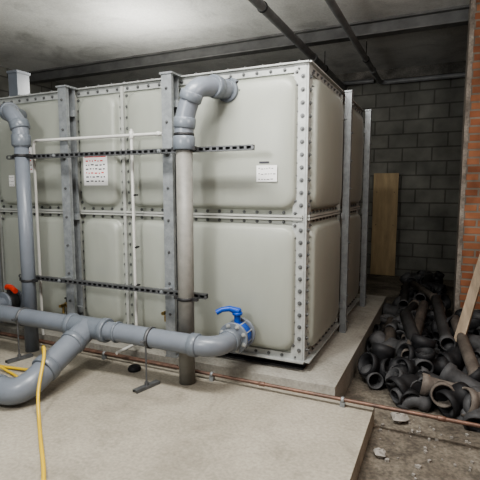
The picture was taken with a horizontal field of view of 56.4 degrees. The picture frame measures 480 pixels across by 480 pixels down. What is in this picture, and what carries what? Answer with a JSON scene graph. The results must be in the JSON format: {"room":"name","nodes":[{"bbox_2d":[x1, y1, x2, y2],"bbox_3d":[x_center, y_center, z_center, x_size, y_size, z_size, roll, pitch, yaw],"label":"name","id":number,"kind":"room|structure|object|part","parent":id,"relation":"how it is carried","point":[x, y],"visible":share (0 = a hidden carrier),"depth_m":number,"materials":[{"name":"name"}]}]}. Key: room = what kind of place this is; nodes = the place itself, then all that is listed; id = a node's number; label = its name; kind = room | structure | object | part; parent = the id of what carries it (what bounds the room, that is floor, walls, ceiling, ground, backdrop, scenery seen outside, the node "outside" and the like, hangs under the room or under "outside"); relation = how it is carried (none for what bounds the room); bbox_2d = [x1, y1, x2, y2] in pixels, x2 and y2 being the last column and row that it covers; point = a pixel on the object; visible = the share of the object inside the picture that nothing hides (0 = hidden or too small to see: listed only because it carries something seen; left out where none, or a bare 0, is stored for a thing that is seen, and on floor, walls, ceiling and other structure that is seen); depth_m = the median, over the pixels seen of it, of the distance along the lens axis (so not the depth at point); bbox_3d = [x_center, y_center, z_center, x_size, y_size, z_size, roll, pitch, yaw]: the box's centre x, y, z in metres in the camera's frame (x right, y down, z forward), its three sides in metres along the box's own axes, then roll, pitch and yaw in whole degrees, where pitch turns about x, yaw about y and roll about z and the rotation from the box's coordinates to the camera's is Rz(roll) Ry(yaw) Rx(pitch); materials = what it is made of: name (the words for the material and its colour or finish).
{"room":"water tank room","nodes":[
{"label":"water tank room","id":0,"kind":"room"},
{"bbox_2d":[0,66,76,97],"bbox_3d":[-4.917,-0.836,5.211,0.200,3.420,10.400,3,7,24],"label":"wall","id":1,"kind":"structure","parent":0,"point":[4,85],"depth_m":7.70,"materials":[{"name":"concrete"}]},
{"bbox_2d":[0,0,469,87],"bbox_3d":[-1.280,-2.449,3.354,7.800,0.200,10.400,3,7,24],"label":"ceiling","id":2,"kind":"structure","parent":0,"point":[35,35],"depth_m":5.66,"materials":[{"name":"concrete"}]},
{"bbox_2d":[28,4,468,83],"bbox_3d":[-0.073,-2.562,5.995,7.800,0.165,0.140,3,7,24],"label":"steel beam","id":3,"kind":"structure","parent":2,"relation":"attached to","point":[455,16],"depth_m":5.81,"materials":[{"name":"grey metal"}]},
{"bbox_2d":[248,0,346,90],"bbox_3d":[0.285,-2.317,4.391,0.108,0.294,7.150,3,7,24],"label":"ceiling pipe","id":4,"kind":"object","parent":2,"relation":"hanging from","point":[262,7],"depth_m":5.00,"materials":[{"name":"black metal"}]},
{"bbox_2d":[343,78,373,85],"bbox_3d":[-0.211,-2.739,8.451,5.300,0.070,0.070,3,7,24],"label":"ceiling pipe","id":5,"kind":"object","parent":2,"relation":"attached to","point":[364,81],"visible":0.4,"depth_m":7.43,"materials":[{"name":"metal"}]},
{"bbox_2d":[325,0,464,84],"bbox_3d":[1.756,-2.247,3.686,2.136,0.276,7.086,3,7,24],"label":"ceiling pipe","id":6,"kind":"object","parent":2,"relation":"hanging from","point":[332,4],"depth_m":6.01,"materials":[{"name":"black metal"}]},
{"bbox_2d":[346,77,464,279],"bbox_3d":[0.926,-1.108,8.354,7.800,3.260,0.200,3,7,24],"label":"wall","id":7,"kind":"structure","parent":0,"point":[416,127],"depth_m":7.32,"materials":[{"name":"concrete"}]},
{"bbox_2d":[336,61,465,81],"bbox_3d":[0.918,-2.805,8.145,7.800,0.160,0.240,3,7,24],"label":"trim","id":8,"kind":"structure","parent":7,"relation":"on","point":[452,67],"depth_m":7.18,"materials":[{"name":"metal"}]},
{"bbox_2d":[344,273,479,479],"bbox_3d":[-1.280,1.148,3.758,7.800,0.200,10.400,3,7,24],"label":"floor","id":9,"kind":"structure","parent":0,"point":[409,450],"depth_m":2.62,"materials":[{"name":"concrete"}]},
{"bbox_2d":[0,335,374,479],"bbox_3d":[-3.074,1.198,1.729,6.220,0.154,5.230,3,7,24],"label":"concrete slab","id":10,"kind":"object","parent":9,"relation":"on","point":[94,425],"depth_m":2.53,"materials":[{"name":"beige concrete"}]},
{"bbox_2d":[0,261,3,322],"bbox_3d":[-2.337,-0.248,4.178,0.115,2.102,0.132,3,7,24],"label":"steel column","id":11,"kind":"structure","parent":10,"relation":"on","point":[0,261],"depth_m":4.29,"materials":[{"name":"grey metal"}]},
{"bbox_2d":[0,365,17,376],"bbox_3d":[-2.122,0.856,3.450,1.544,0.208,0.236,5,8,36],"label":"hose","id":12,"kind":"object","parent":10,"relation":"on","point":[1,367],"visible":0.27,"depth_m":3.26,"materials":[{"name":"rubber"}]},
{"bbox_2d":[0,102,38,351],"bbox_3d":[-1.881,-0.129,3.856,0.236,2.074,0.645,-3,7,-23],"label":"riser pipe","id":13,"kind":"object","parent":10,"relation":"on","point":[17,120],"visible":0.98,"depth_m":3.60,"materials":[{"name":"plastic"}]},
{"bbox_2d":[1,346,45,479],"bbox_3d":[-1.275,0.916,2.441,0.438,0.327,2.390,-3,7,-25],"label":"hose","id":14,"kind":"object","parent":10,"relation":"on","point":[43,348],"visible":0.94,"depth_m":2.64,"materials":[{"name":"rubber"}]},
{"bbox_2d":[55,85,83,315],"bbox_3d":[-1.414,-0.201,3.758,0.115,2.102,0.132,3,7,24],"label":"steel column","id":15,"kind":"structure","parent":10,"relation":"on","point":[66,109],"depth_m":3.73,"materials":[{"name":"grey metal"}]},
{"bbox_2d":[0,284,255,404],"bbox_3d":[-1.863,0.680,3.514,3.898,0.544,1.231,3,7,24],"label":"pvc manifold","id":16,"kind":"object","parent":10,"relation":"on","point":[78,330],"visible":0.97,"depth_m":3.03,"materials":[{"name":"plastic"}]},
{"bbox_3d":[-0.788,0.956,3.343,0.098,0.033,0.098,3,7,24],"label":"black pipe cap","id":17,"kind":"part","parent":10,"relation":"part of","materials":[{"name":"black plastic"}]},
{"bbox_2d":[159,71,180,357],"bbox_3d":[-0.505,-0.155,3.344,0.115,2.102,0.132,3,7,24],"label":"steel column","id":18,"kind":"structure","parent":10,"relation":"on","point":[169,79],"depth_m":3.29,"materials":[{"name":"grey metal"}]},
{"bbox_2d":[32,129,161,354],"bbox_3d":[-1.187,0.014,3.505,1.267,1.710,0.290,3,7,24],"label":"pipe","id":19,"kind":"object","parent":18,"relation":"attached to","point":[131,135],"visible":0.97,"depth_m":3.47,"materials":[{"name":"plastic"}]},
{"bbox_2d":[18,274,207,298],"bbox_3d":[-1.052,0.349,3.529,1.848,0.034,0.130,3,7,24],"label":"rail","id":20,"kind":"object","parent":18,"relation":"attached to","point":[167,290],"visible":0.9,"depth_m":3.44,"materials":[{"name":"metal"}]},
{"bbox_2d":[6,144,254,159],"bbox_3d":[-0.924,-0.648,3.359,2.268,0.034,0.130,3,7,24],"label":"rail","id":21,"kind":"object","parent":18,"relation":"attached to","point":[249,146],"visible":0.9,"depth_m":3.24,"materials":[{"name":"metal"}]},
{"bbox_2d":[171,74,239,384],"bbox_3d":[-0.214,-0.065,3.111,0.502,2.114,0.228,-5,8,-39],"label":"riser pipe","id":22,"kind":"object","parent":10,"relation":"on","point":[214,86],"visible":0.98,"depth_m":2.96,"materials":[{"name":"plastic"}]},
{"bbox_2d":[0,331,479,427],"bbox_3d":[-0.844,0.926,3.482,6.400,0.063,0.079,3,7,24],"label":"pipe","id":23,"kind":"object","parent":10,"relation":"on","point":[212,375],"visible":0.88,"depth_m":2.94,"materials":[{"name":"metal"}]},
{"bbox_2d":[0,294,385,396],"bbox_3d":[-1.529,0.770,5.379,5.970,0.190,2.740,3,7,24],"label":"concrete plinth","id":24,"kind":"object","parent":9,"relation":"on","point":[332,370],"depth_m":3.40,"materials":[{"name":"grey concrete"}]},
{"bbox_2d":[0,59,363,369],"bbox_3d":[-0.980,-0.506,4.714,4.148,2.490,2.234,3,7,24],"label":"water tank","id":25,"kind":"object","parent":24,"relation":"on","point":[267,221],"visible":0.73,"depth_m":3.35,"materials":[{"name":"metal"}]},
{"bbox_2d":[339,90,353,332],"bbox_3d":[0.931,-0.219,3.914,0.080,2.102,0.081,3,7,24],"label":"steel column","id":26,"kind":"structure","parent":24,"relation":"on","point":[348,115],"depth_m":3.89,"materials":[{"name":"grey metal"}]},
{"bbox_2d":[359,109,372,306],"bbox_3d":[1.354,-0.320,4.814,0.080,2.102,0.081,3,7,24],"label":"steel column","id":27,"kind":"structure","parent":24,"relation":"on","point":[368,112],"depth_m":4.79,"materials":[{"name":"grey metal"}]},
{"bbox_2d":[373,447,386,458],"bbox_3d":[0.769,1.169,2.462,0.070,0.046,0.064,1,6,10],"label":"stone","id":28,"kind":"object","parent":9,"relation":"on","point":[380,453],"visible":1,"depth_m":2.45,"materials":[{"name":"grey stone"}]},
{"bbox_2d":[370,173,398,275],"bbox_3d":[2.438,-0.260,7.564,0.400,1.720,0.063,3,7,24],"label":"plywood board","id":29,"kind":"object","parent":9,"relation":"on","point":[385,187],"visible":1,"depth_m":7.55,"materials":[{"name":"wood"}]},
{"bbox_2d":[390,412,408,423],"bbox_3d":[1.012,1.119,2.839,0.108,0.061,0.116,1,6,6],"label":"stone","id":30,"kind":"object","parent":9,"relation":"on","point":[398,417],"visible":0.9,"depth_m":2.81,"materials":[{"name":"grey stone"}]},
{"bbox_2d":[383,270,450,314],"bbox_3d":[2.326,0.629,5.753,0.688,0.386,2.372,3,7,24],"label":"heap","id":31,"kind":"object","parent":9,"relation":"on","point":[416,287],"visible":0.63,"depth_m":5.30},
{"bbox_2d":[357,294,479,432],"bbox_3d":[1.656,0.835,3.641,1.292,0.446,2.072,3,7,24],"label":"heap","id":32,"kind":"object","parent":9,"relation":"on","point":[416,354],"visible":0.99,"depth_m":3.32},
{"bbox_2d":[454,254,479,341],"bbox_3d":[2.067,0.238,3.845,0.075,1.172,1.204,6,9,41],"label":"plank","id":33,"kind":"object","parent":32,"relation":"on","point":[473,292],"visible":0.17,"depth_m":3.66,"materials":[{"name":"beige wood"}]},
{"bbox_2d":[378,417,473,479],"bbox_3d":[0.991,1.221,2.150,0.752,0.014,1.390,3,7,24],"label":"rubble","id":34,"kind":"object","parent":9,"relation":"on","point":[417,466],"visible":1,"depth_m":2.57,"materials":[{"name":"grey stone"}]},
{"bbox_2d":[452,0,479,314],"bbox_3d":[2.821,-0.754,4.477,1.095,3.420,0.720,3,7,24],"label":"wall pier","id":35,"kind":"object","parent":9,"relation":"on","point":[468,221],"visible":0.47,"depth_m":4.38,"materials":[{"name":"brick"}]}
]}

